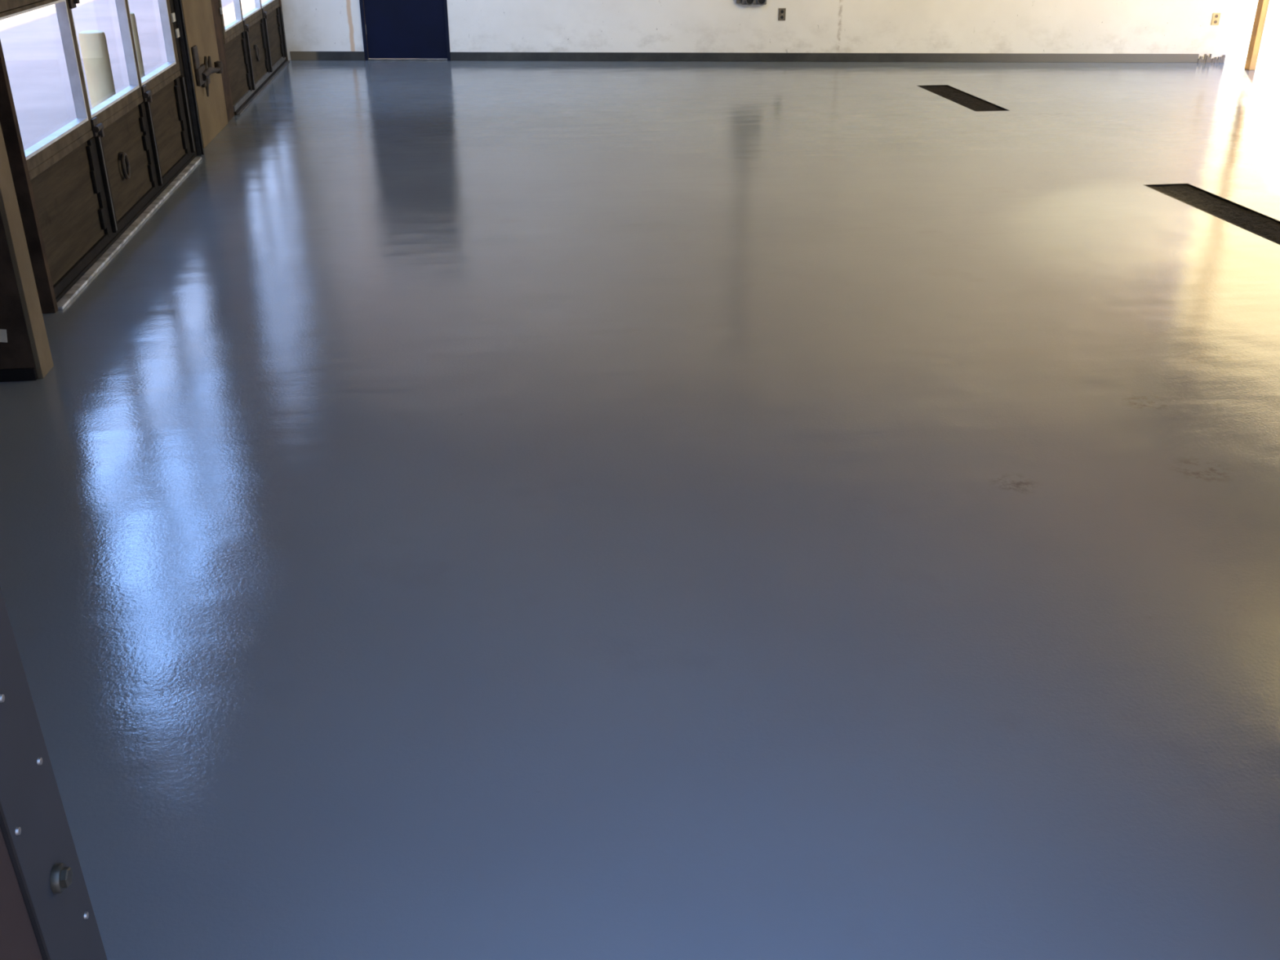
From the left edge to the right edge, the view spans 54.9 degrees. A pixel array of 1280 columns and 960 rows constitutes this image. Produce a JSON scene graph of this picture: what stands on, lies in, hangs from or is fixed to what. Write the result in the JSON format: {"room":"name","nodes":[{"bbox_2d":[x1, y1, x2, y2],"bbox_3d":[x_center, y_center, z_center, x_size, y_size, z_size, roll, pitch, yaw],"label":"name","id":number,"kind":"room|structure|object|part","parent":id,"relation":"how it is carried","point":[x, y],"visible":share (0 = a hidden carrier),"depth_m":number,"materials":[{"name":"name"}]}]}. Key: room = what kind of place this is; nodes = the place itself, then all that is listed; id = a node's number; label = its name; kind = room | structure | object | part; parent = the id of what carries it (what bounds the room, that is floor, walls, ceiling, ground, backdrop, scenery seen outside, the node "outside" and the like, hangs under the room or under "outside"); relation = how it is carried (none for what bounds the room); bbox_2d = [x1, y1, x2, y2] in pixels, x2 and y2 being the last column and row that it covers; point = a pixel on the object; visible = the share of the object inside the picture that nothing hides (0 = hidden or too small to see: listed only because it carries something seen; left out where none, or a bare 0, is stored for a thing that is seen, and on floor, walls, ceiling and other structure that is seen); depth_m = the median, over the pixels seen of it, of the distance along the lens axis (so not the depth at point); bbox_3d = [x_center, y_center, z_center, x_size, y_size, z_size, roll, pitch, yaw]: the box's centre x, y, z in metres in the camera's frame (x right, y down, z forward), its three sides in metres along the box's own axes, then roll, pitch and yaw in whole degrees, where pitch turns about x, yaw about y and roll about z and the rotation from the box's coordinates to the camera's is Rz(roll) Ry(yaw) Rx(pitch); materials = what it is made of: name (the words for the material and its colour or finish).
{"room":"empty garage","nodes":[
{"label":"empty garage","id":0,"kind":"room"},
{"bbox_2d":[0,123,53,382],"bbox_3d":[-2.639,-2.298,3.946,0.585,4.200,0.160,-3,26,-7],"label":"pillar","id":1,"kind":"structure","parent":0,"point":[26,355],"depth_m":4.72,"materials":[{"name":"beige paint"}]},
{"bbox_2d":[0,328,7,342],"bbox_3d":[-2.450,-0.554,4.740,0.038,0.055,0.006,-3,26,-7],"label":"paper tag","id":2,"kind":"object","parent":1,"relation":"attached to","point":[3,337],"visible":1,"depth_m":4.74,"materials":[{"name":"white paper"}]},
{"bbox_2d":[181,0,227,148],"bbox_3d":[-3.325,-4.545,8.592,0.125,4.200,1.070,-3,26,-7],"label":"pillar","id":3,"kind":"structure","parent":0,"point":[198,19],"depth_m":9.25,"materials":[{"name":"paint"}]},
{"bbox_2d":[191,44,222,96],"bbox_3d":[-3.211,-3.067,9.178,0.071,0.372,0.702,-2,26,-5],"label":"latch","id":4,"kind":"object","parent":3,"relation":"attached to","point":[202,72],"depth_m":9.03,"materials":[{"name":"metal"}]},
{"bbox_3d":[-3.209,-3.029,9.017,0.030,0.300,0.380,-3,26,-7],"label":"latch plate","id":5,"kind":"part","parent":4,"relation":"part of","materials":[{"name":"metal"}]},
{"bbox_3d":[-3.203,-2.903,9.120,0.034,0.128,0.060,4,26,8],"label":"pull cord","id":6,"kind":"part","parent":4,"relation":"part of","materials":[{"name":"metal"}]},
{"bbox_3d":[-3.205,-3.057,9.216,0.055,0.071,0.544,-2,26,-4],"label":"lever","id":7,"kind":"part","parent":4,"relation":"part of","materials":[{"name":"metal"}]},
{"bbox_3d":[-3.239,-3.173,9.481,0.064,0.095,0.062,-3,26,-7],"label":"knob","id":8,"kind":"part","parent":4,"relation":"part of","materials":[{"name":"metal"}]},
{"bbox_2d":[0,60,1279,959],"bbox_3d":[1.917,-1.932,8.011,10.550,0.001,14.350,-3,26,-7],"label":"floor","id":9,"kind":"structure","parent":0,"point":[479,510],"depth_m":3.74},
{"bbox_2d":[57,156,201,310],"bbox_3d":[-2.881,-1.525,7.154,0.044,0.015,3.450,-3,26,-7],"label":"trim","id":10,"kind":"structure","parent":9,"relation":"on","point":[91,272],"depth_m":6.67,"materials":[{"name":"grey metal"}]},
{"bbox_2d":[236,60,289,115],"bbox_3d":[-3.598,-3.811,11.882,0.030,0.012,3.470,-3,26,-7],"label":"trim","id":11,"kind":"structure","parent":9,"relation":"on","point":[282,67],"depth_m":11.56,"materials":[{"name":"metal"}]},
{"bbox_2d":[917,84,1008,111],"bbox_3d":[2.912,-3.453,11.211,0.306,0.051,1.500,-3,26,-7],"label":"floor drain","id":12,"kind":"object","parent":9,"relation":"in","point":[970,101],"visible":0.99,"depth_m":11.20,"materials":[{"name":"black metal"}]},
{"bbox_2d":[1143,183,1279,244],"bbox_3d":[3.669,-1.008,6.159,0.306,0.051,4.080,-3,26,-7],"label":"floor drain","id":13,"kind":"object","parent":9,"relation":"in","point":[1259,224],"visible":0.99,"depth_m":7.39,"materials":[{"name":"black metal"}]},
{"bbox_2d":[1244,0,1269,70],"bbox_3d":[6.365,-5.680,12.200,0.070,3.100,0.090,-3,26,-7],"label":"post","id":14,"kind":"object","parent":9,"relation":"on","point":[1263,5],"visible":1,"depth_m":12.70,"materials":[{"name":"beige wood"}]},
{"bbox_2d":[280,0,1236,60],"bbox_3d":[1.184,-6.504,12.640,10.314,4.200,0.201,0,26,1],"label":"wall","id":15,"kind":"structure","parent":0,"point":[700,26],"depth_m":13.29,"materials":[{"name":"white paint"}]},
{"bbox_2d":[289,51,364,60],"bbox_3d":[-3.426,-4.649,13.520,0.813,0.094,0.015,0,26,1],"label":"baseboard","id":16,"kind":"structure","parent":15,"relation":"attached to","point":[295,55],"depth_m":13.51,"materials":[{"name":"plastic"}]},
{"bbox_2d":[359,0,450,60],"bbox_3d":[-2.545,-5.580,13.118,0.943,2.120,0.132,0,26,1],"label":"door","id":17,"kind":"structure","parent":15,"relation":"in","point":[393,29],"depth_m":13.40,"materials":[{"name":"blue paint"}]},
{"bbox_2d":[736,0,766,4],"bbox_3d":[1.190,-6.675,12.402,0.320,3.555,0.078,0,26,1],"label":"box","id":18,"kind":"object","parent":15,"relation":"attached to","point":[742,2],"visible":1,"depth_m":13.14,"materials":[{"name":"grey metal"}]},
{"bbox_2d":[746,0,753,4],"bbox_3d":[1.170,-5.110,13.134,0.072,0.072,0.009,0,26,1],"label":"socket","id":19,"kind":"object","parent":18,"relation":"attached to","point":[748,2],"depth_m":13.13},
{"bbox_2d":[758,0,764,4],"bbox_3d":[1.295,-5.109,13.132,0.072,0.072,0.009,0,26,1],"label":"socket","id":20,"kind":"object","parent":18,"relation":"attached to","point":[760,2],"depth_m":13.13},
{"bbox_2d":[777,8,786,20],"bbox_3d":[1.526,-4.999,13.243,0.076,0.125,0.012,0,26,1],"label":"outlet","id":21,"kind":"object","parent":15,"relation":"attached to","point":[782,11],"visible":1,"depth_m":13.24,"materials":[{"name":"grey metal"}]},
{"bbox_2d":[450,52,1225,62],"bbox_3d":[2.127,-4.599,13.422,8.402,0.090,0.024,1,26,1],"label":"baseboard","id":22,"kind":"structure","parent":15,"relation":"attached to","point":[470,56],"depth_m":13.42,"materials":[{"name":"plastic"}]},
{"bbox_2d":[1211,13,1220,25],"bbox_3d":[6.153,-4.925,13.177,0.080,0.120,0.012,1,26,1],"label":"outlet","id":23,"kind":"object","parent":15,"relation":"attached to","point":[1215,17],"visible":1,"depth_m":13.18,"materials":[{"name":"beige plastic"}]},
{"bbox_3d":[2.807,-0.782,0.813,10.850,4.200,0.175,-3,26,-7],"label":"wall","id":24,"kind":"structure","parent":0,"visible":0},
{"bbox_2d":[0,827,43,959],"bbox_3d":[-0.420,0.148,0.641,0.025,2.676,0.354,-3,26,-7],"label":"trim","id":25,"kind":"structure","parent":24,"relation":"attached to","point":[18,940],"depth_m":0.83,"materials":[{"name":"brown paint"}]},
{"bbox_2d":[0,586,107,959],"bbox_3d":[-0.427,0.075,0.786,0.020,2.678,0.214,-3,26,-7],"label":"guard","id":26,"kind":"object","parent":24,"relation":"attached to","point":[34,826],"visible":1,"depth_m":0.87,"materials":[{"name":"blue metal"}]},
{"bbox_3d":[-3.290,-3.566,6.682,0.500,4.300,14.320,-3,26,-7],"label":"wall","id":27,"kind":"structure","parent":0,"visible":0},
{"bbox_2d":[0,40,57,313],"bbox_3d":[-2.842,-2.211,4.869,0.395,3.240,0.045,-3,26,-7],"label":"trim","id":28,"kind":"structure","parent":27,"relation":"attached to","point":[8,117],"depth_m":5.34,"materials":[{"name":"brown wood"}]},
{"bbox_2d":[0,0,195,302],"bbox_3d":[-2.930,-2.991,6.499,0.088,3.216,3.560,-3,26,-7],"label":"door","id":29,"kind":"structure","parent":27,"relation":"in","point":[92,177],"depth_m":6.51,"materials":[{"name":"brown paint"}]},
{"bbox_3d":[-2.793,-1.313,5.986,0.040,0.550,1.140,-3,26,-7],"label":"board panel","id":30,"kind":"part","parent":29,"relation":"part of","materials":[{"name":"brown wood"}]},
{"bbox_3d":[-2.941,-2.042,6.900,0.052,0.037,3.460,-3,26,-7],"label":"rail","id":31,"kind":"part","parent":29,"relation":"part of","materials":[{"name":"brown paint"}]},
{"bbox_3d":[-2.939,-1.563,7.132,0.056,0.047,3.460,-3,26,-7],"label":"rail","id":32,"kind":"part","parent":29,"relation":"part of","materials":[{"name":"brown wood"}]},
{"bbox_3d":[-2.947,-1.811,7.016,0.040,0.550,1.130,-3,26,-7],"label":"board panel","id":33,"kind":"part","parent":29,"relation":"part of","materials":[{"name":"brown wood"}]},
{"bbox_3d":[-3.101,-2.308,8.042,0.040,0.550,1.130,-3,26,-7],"label":"board panel","id":34,"kind":"part","parent":29,"relation":"part of","materials":[{"name":"brown wood"}]},
{"bbox_3d":[-3.142,-3.114,8.302,0.012,0.055,0.080,-3,26,-7],"label":"roller plate","id":35,"kind":"part","parent":29,"relation":"part of","materials":[{"name":"silver metal"}]},
{"bbox_3d":[-3.149,-3.043,8.397,0.012,0.055,0.070,-3,26,-7],"label":"roller plate","id":36,"kind":"part","parent":29,"relation":"part of","materials":[{"name":"silver metal"}]},
{"bbox_2d":[169,0,203,156],"bbox_3d":[-3.222,-3.850,8.141,0.100,3.340,0.359,-3,26,-7],"label":"trim","id":37,"kind":"structure","parent":27,"relation":"attached to","point":[171,4],"depth_m":8.45,"materials":[{"name":"black metal"}]},
{"bbox_2d":[173,0,204,155],"bbox_3d":[-3.146,-3.773,8.143,0.042,3.200,0.085,-3,26,-7],"label":"door track","id":38,"kind":"object","parent":27,"relation":"attached to","point":[177,3],"visible":1,"depth_m":8.58,"materials":[{"name":"metal"}]},
{"bbox_2d":[210,0,234,122],"bbox_3d":[-3.416,-4.470,9.424,0.095,3.340,0.365,-3,26,-7],"label":"trim","id":39,"kind":"structure","parent":27,"relation":"attached to","point":[215,3],"depth_m":9.98,"materials":[{"name":"brown wood"}]},
{"bbox_2d":[217,0,287,115],"bbox_3d":[-3.633,-5.262,11.194,0.088,3.216,3.635,-3,26,-7],"label":"door","id":40,"kind":"structure","parent":27,"relation":"in","point":[255,46],"depth_m":11.41,"materials":[{"name":"brown paint"}]},
{"bbox_3d":[-3.488,-3.558,10.627,0.040,0.550,0.975,-3,26,-7],"label":"board panel","id":41,"kind":"part","parent":40,"relation":"part of","materials":[{"name":"brown wood"}]},
{"bbox_3d":[-3.648,-4.327,11.622,0.052,0.037,3.475,-3,26,-7],"label":"rail","id":42,"kind":"part","parent":40,"relation":"part of","materials":[{"name":"brown paint"}]},
{"bbox_3d":[-3.634,-4.030,11.602,0.040,0.550,1.170,-3,26,-7],"label":"board panel","id":43,"kind":"part","parent":40,"relation":"part of","materials":[{"name":"brown wood"}]},
{"bbox_3d":[-3.646,-3.848,11.854,0.056,0.047,3.475,-3,26,-7],"label":"rail","id":44,"kind":"part","parent":40,"relation":"part of","materials":[{"name":"wood"}]},
{"bbox_3d":[-3.800,-4.565,12.708,0.040,0.550,1.270,-3,26,-7],"label":"board panel","id":45,"kind":"part","parent":40,"relation":"part of","materials":[{"name":"brown wood"}]},
{"bbox_2d":[278,0,288,60],"bbox_3d":[-3.908,-6.084,12.759,0.110,3.340,0.080,-3,26,-7],"label":"trim","id":46,"kind":"structure","parent":27,"relation":"attached to","point":[280,2],"depth_m":13.26,"materials":[{"name":"brown wood"}]},
{"label":"outside","id":47,"kind":"structure","parent":0,"visible":0},
{"bbox_2d":[0,0,1279,150],"bbox_3d":[2.952,-5.117,14.780,130.000,0.001,150.000,-3,26,-7],"label":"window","id":48,"kind":"structure","parent":47,"point":[32,45],"depth_m":15.32,"materials":[{"name":"clear glass"}]},
{"bbox_2d":[78,30,115,108],"bbox_3d":[-3.713,-2.620,8.545,0.170,0.934,0.170,-3,26,-7],"label":"bollard","id":49,"kind":"object","parent":48,"relation":"on","point":[93,43],"visible":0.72,"depth_m":8.38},
{"bbox_2d":[129,12,145,77],"bbox_3d":[-3.848,-3.069,9.440,0.120,0.964,0.120,-3,26,-7],"label":"bollard","id":50,"kind":"object","parent":48,"relation":"on","point":[132,15],"visible":0.16,"depth_m":9.31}
]}

